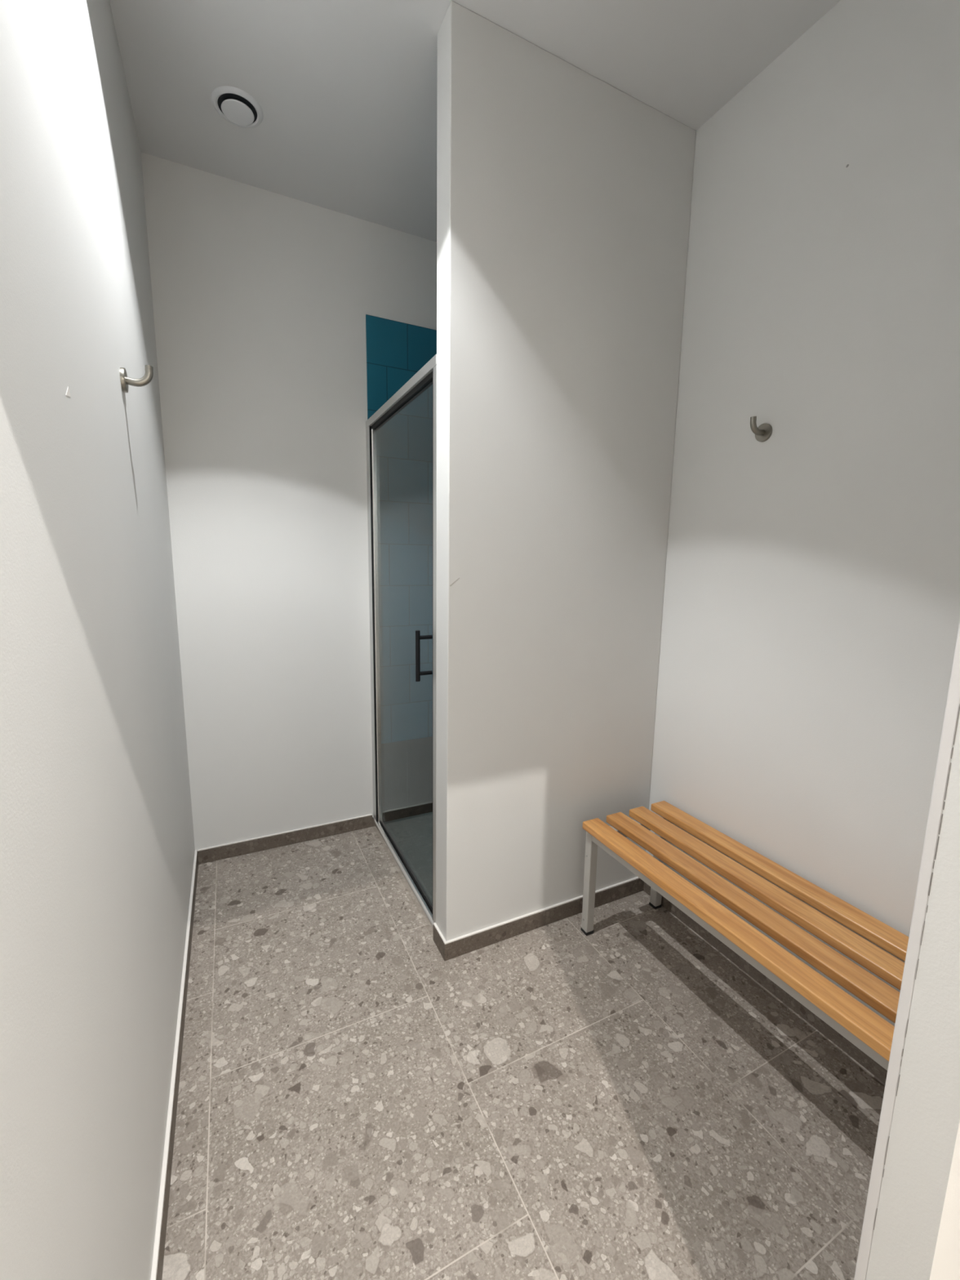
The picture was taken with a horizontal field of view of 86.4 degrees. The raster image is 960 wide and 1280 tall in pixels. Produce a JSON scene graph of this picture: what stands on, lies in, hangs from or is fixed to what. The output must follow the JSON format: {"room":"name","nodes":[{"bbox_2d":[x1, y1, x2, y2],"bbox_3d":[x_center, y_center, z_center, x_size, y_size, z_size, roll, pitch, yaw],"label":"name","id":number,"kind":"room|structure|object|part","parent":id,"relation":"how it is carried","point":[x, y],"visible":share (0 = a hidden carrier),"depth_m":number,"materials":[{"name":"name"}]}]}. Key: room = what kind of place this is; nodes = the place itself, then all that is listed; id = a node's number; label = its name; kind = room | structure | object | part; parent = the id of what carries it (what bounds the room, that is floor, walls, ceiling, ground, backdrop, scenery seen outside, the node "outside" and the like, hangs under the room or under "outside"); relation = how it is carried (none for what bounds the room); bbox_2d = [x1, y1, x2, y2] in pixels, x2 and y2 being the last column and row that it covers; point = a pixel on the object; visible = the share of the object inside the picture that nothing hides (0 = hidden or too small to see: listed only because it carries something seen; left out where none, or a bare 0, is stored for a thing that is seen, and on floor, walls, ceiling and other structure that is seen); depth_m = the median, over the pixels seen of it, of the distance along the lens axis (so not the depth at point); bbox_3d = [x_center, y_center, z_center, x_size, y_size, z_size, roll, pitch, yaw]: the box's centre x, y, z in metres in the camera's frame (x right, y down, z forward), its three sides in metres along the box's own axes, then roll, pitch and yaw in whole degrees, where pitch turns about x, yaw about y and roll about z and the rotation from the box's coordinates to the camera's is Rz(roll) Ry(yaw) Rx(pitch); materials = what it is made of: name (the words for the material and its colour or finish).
{"room":"changing room","nodes":[
{"label":"changing room","id":0,"kind":"room"},
{"bbox_2d":[0,0,195,1279],"bbox_3d":[-0.823,-0.223,1.086,0.121,2.769,2.346,-4,10,-26],"label":"wall","id":1,"kind":"structure","parent":0,"point":[97,848],"depth_m":0.73,"materials":[{"name":"white paint"}]},
{"bbox_2d":[120,364,153,392],"bbox_3d":[-0.796,-0.608,1.192,0.064,0.065,0.052,-4,10,-26],"label":"coat hook","id":2,"kind":"object","parent":1,"relation":"attached to","point":[147,378],"visible":1,"depth_m":1.19,"materials":[{"name":"silver metal"}]},
{"bbox_3d":[-0.794,-0.616,1.192,0.058,0.049,0.016,-4,10,-26],"label":"arm","id":3,"kind":"part","parent":2,"relation":"part of","materials":[{"name":"silver metal"}]},
{"bbox_2d":[150,849,198,1279],"bbox_3d":[-0.773,1.112,1.299,0.010,0.067,2.159,-4,10,-26],"label":"baseboard","id":4,"kind":"structure","parent":1,"relation":"attached to","point":[157,1268],"depth_m":1.21,"materials":[{"name":"stone"}]},
{"bbox_2d":[141,151,436,849],"bbox_3d":[-0.450,-0.436,2.487,1.800,2.769,0.131,-4,10,-26],"label":"wall","id":5,"kind":"structure","parent":0,"point":[283,324],"depth_m":2.23,"materials":[{"name":"white paint"}]},
{"bbox_2d":[197,813,372,864],"bbox_3d":[-0.894,0.934,2.423,0.775,0.067,0.010,-4,10,-26],"label":"baseboard","id":6,"kind":"structure","parent":5,"relation":"attached to","point":[226,851],"depth_m":2.40,"materials":[{"name":"tile"}]},
{"bbox_2d":[109,0,840,242],"bbox_3d":[0.161,-1.544,0.408,3.800,0.080,4.030,-4,10,-26],"label":"ceiling","id":7,"kind":"structure","parent":0,"point":[345,91],"depth_m":1.50,"materials":[{"name":"white paint"}]},
{"bbox_2d":[210,85,263,128],"bbox_3d":[-0.779,-1.701,1.645,0.153,0.020,0.153,-4,10,-26],"label":"ceiling vent","id":8,"kind":"object","parent":7,"relation":"in","point":[233,104],"visible":1,"depth_m":1.63,"materials":[{"name":"white plastic"}]},
{"bbox_2d":[161,811,884,1279],"bbox_3d":[0.119,1.264,0.848,3.800,0.092,4.030,-4,10,-26],"label":"floor","id":9,"kind":"structure","parent":0,"point":[623,1100],"depth_m":1.29,"materials":[{"name":"tile"}]},
{"bbox_2d":[365,354,436,939],"bbox_3d":[-0.320,0.043,2.077,0.121,1.952,0.871,-4,10,-26],"label":"shower door","id":10,"kind":"structure","parent":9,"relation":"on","point":[426,376],"depth_m":2.14,"materials":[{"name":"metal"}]},
{"bbox_3d":[-0.502,-0.026,2.436,0.033,1.872,0.055,-4,10,-26],"label":"post","id":11,"kind":"part","parent":10,"relation":"part of","materials":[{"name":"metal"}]},
{"bbox_3d":[-0.305,-0.906,1.929,0.042,0.030,0.871,-4,10,-26],"label":"rail","id":12,"kind":"part","parent":10,"relation":"part of","materials":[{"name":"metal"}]},
{"bbox_3d":[-0.164,0.052,1.758,0.121,0.174,0.016,-4,10,-26],"label":"handle","id":13,"kind":"part","parent":10,"relation":"part of","materials":[{"name":"black metal"}]},
{"bbox_3d":[-0.136,0.094,1.701,0.033,1.872,0.028,-4,10,-26],"label":"post","id":14,"kind":"part","parent":10,"relation":"part of","materials":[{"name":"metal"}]},
{"bbox_2d":[580,800,908,1070],"bbox_3d":[0.754,0.918,1.479,0.394,0.440,1.020,-4,10,-26],"label":"bench","id":15,"kind":"object","parent":9,"relation":"on","point":[879,948],"visible":0.68,"depth_m":1.35,"materials":[{"name":"brown wood"}]},
{"bbox_3d":[0.397,0.864,1.848,0.032,0.402,0.032,-4,10,-26],"label":"leg","id":16,"kind":"part","parent":15,"relation":"part of","materials":[{"name":"grey metal"}]},
{"bbox_3d":[0.698,0.845,1.994,0.032,0.402,0.032,-4,10,-26],"label":"leg","id":17,"kind":"part","parent":15,"relation":"part of","materials":[{"name":"grey metal"}]},
{"bbox_3d":[0.918,0.737,1.536,0.026,0.040,0.942,-4,10,-26],"label":"rail","id":18,"kind":"part","parent":15,"relation":"part of","materials":[{"name":"brown wood"}]},
{"bbox_2d":[435,0,696,941],"bbox_3d":[0.281,-0.314,1.769,0.888,2.769,0.100,-4,10,-26],"label":"wall partition","id":19,"kind":"structure","parent":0,"point":[564,197],"depth_m":1.66,"materials":[{"name":"white paint"}]},
{"bbox_2d":[433,876,644,960],"bbox_3d":[0.259,1.022,1.972,0.898,0.067,0.110,-4,10,-26],"label":"baseboard","id":20,"kind":"structure","parent":19,"relation":"attached to","point":[468,943],"depth_m":1.87,"materials":[{"name":"tile"}]},
{"bbox_2d":[645,0,959,1026],"bbox_3d":[0.818,-0.313,1.819,0.121,2.769,2.226,-4,10,-26],"label":"wall","id":21,"kind":"structure","parent":0,"point":[811,614],"depth_m":1.40,"materials":[{"name":"white paint"}]},
{"bbox_2d":[750,416,772,441],"bbox_3d":[0.834,-0.633,1.537,0.064,0.065,0.052,-4,10,-26],"label":"coat hook","id":22,"kind":"object","parent":21,"relation":"attached to","point":[763,432],"visible":1,"depth_m":1.53,"materials":[{"name":"silver metal"}]},
{"bbox_3d":[0.832,-0.641,1.535,0.058,0.049,0.016,-4,10,-26],"label":"arm","id":23,"kind":"part","parent":22,"relation":"part of","materials":[{"name":"silver metal"}]},
{"bbox_2d":[643,881,887,1084],"bbox_3d":[0.941,1.091,1.595,0.010,0.067,1.178,-4,10,-26],"label":"baseboard","id":24,"kind":"structure","parent":21,"relation":"attached to","point":[828,1032],"depth_m":1.58,"materials":[{"name":"tile"}]},
{"bbox_2d":[866,711,959,1279],"bbox_3d":[0.489,-0.106,0.464,1.680,2.769,0.055,-4,10,-26],"label":"wall","id":25,"kind":"structure","parent":0,"point":[916,1236],"depth_m":0.57,"materials":[{"name":"white paint"}]},
{"bbox_2d":[853,621,959,1279],"bbox_3d":[0.130,0.210,0.375,0.923,2.160,0.013,-4,10,-26],"label":"trim","id":26,"kind":"structure","parent":25,"relation":"attached to","point":[952,709],"depth_m":0.58,"materials":[{"name":"white paint"}]}
]}

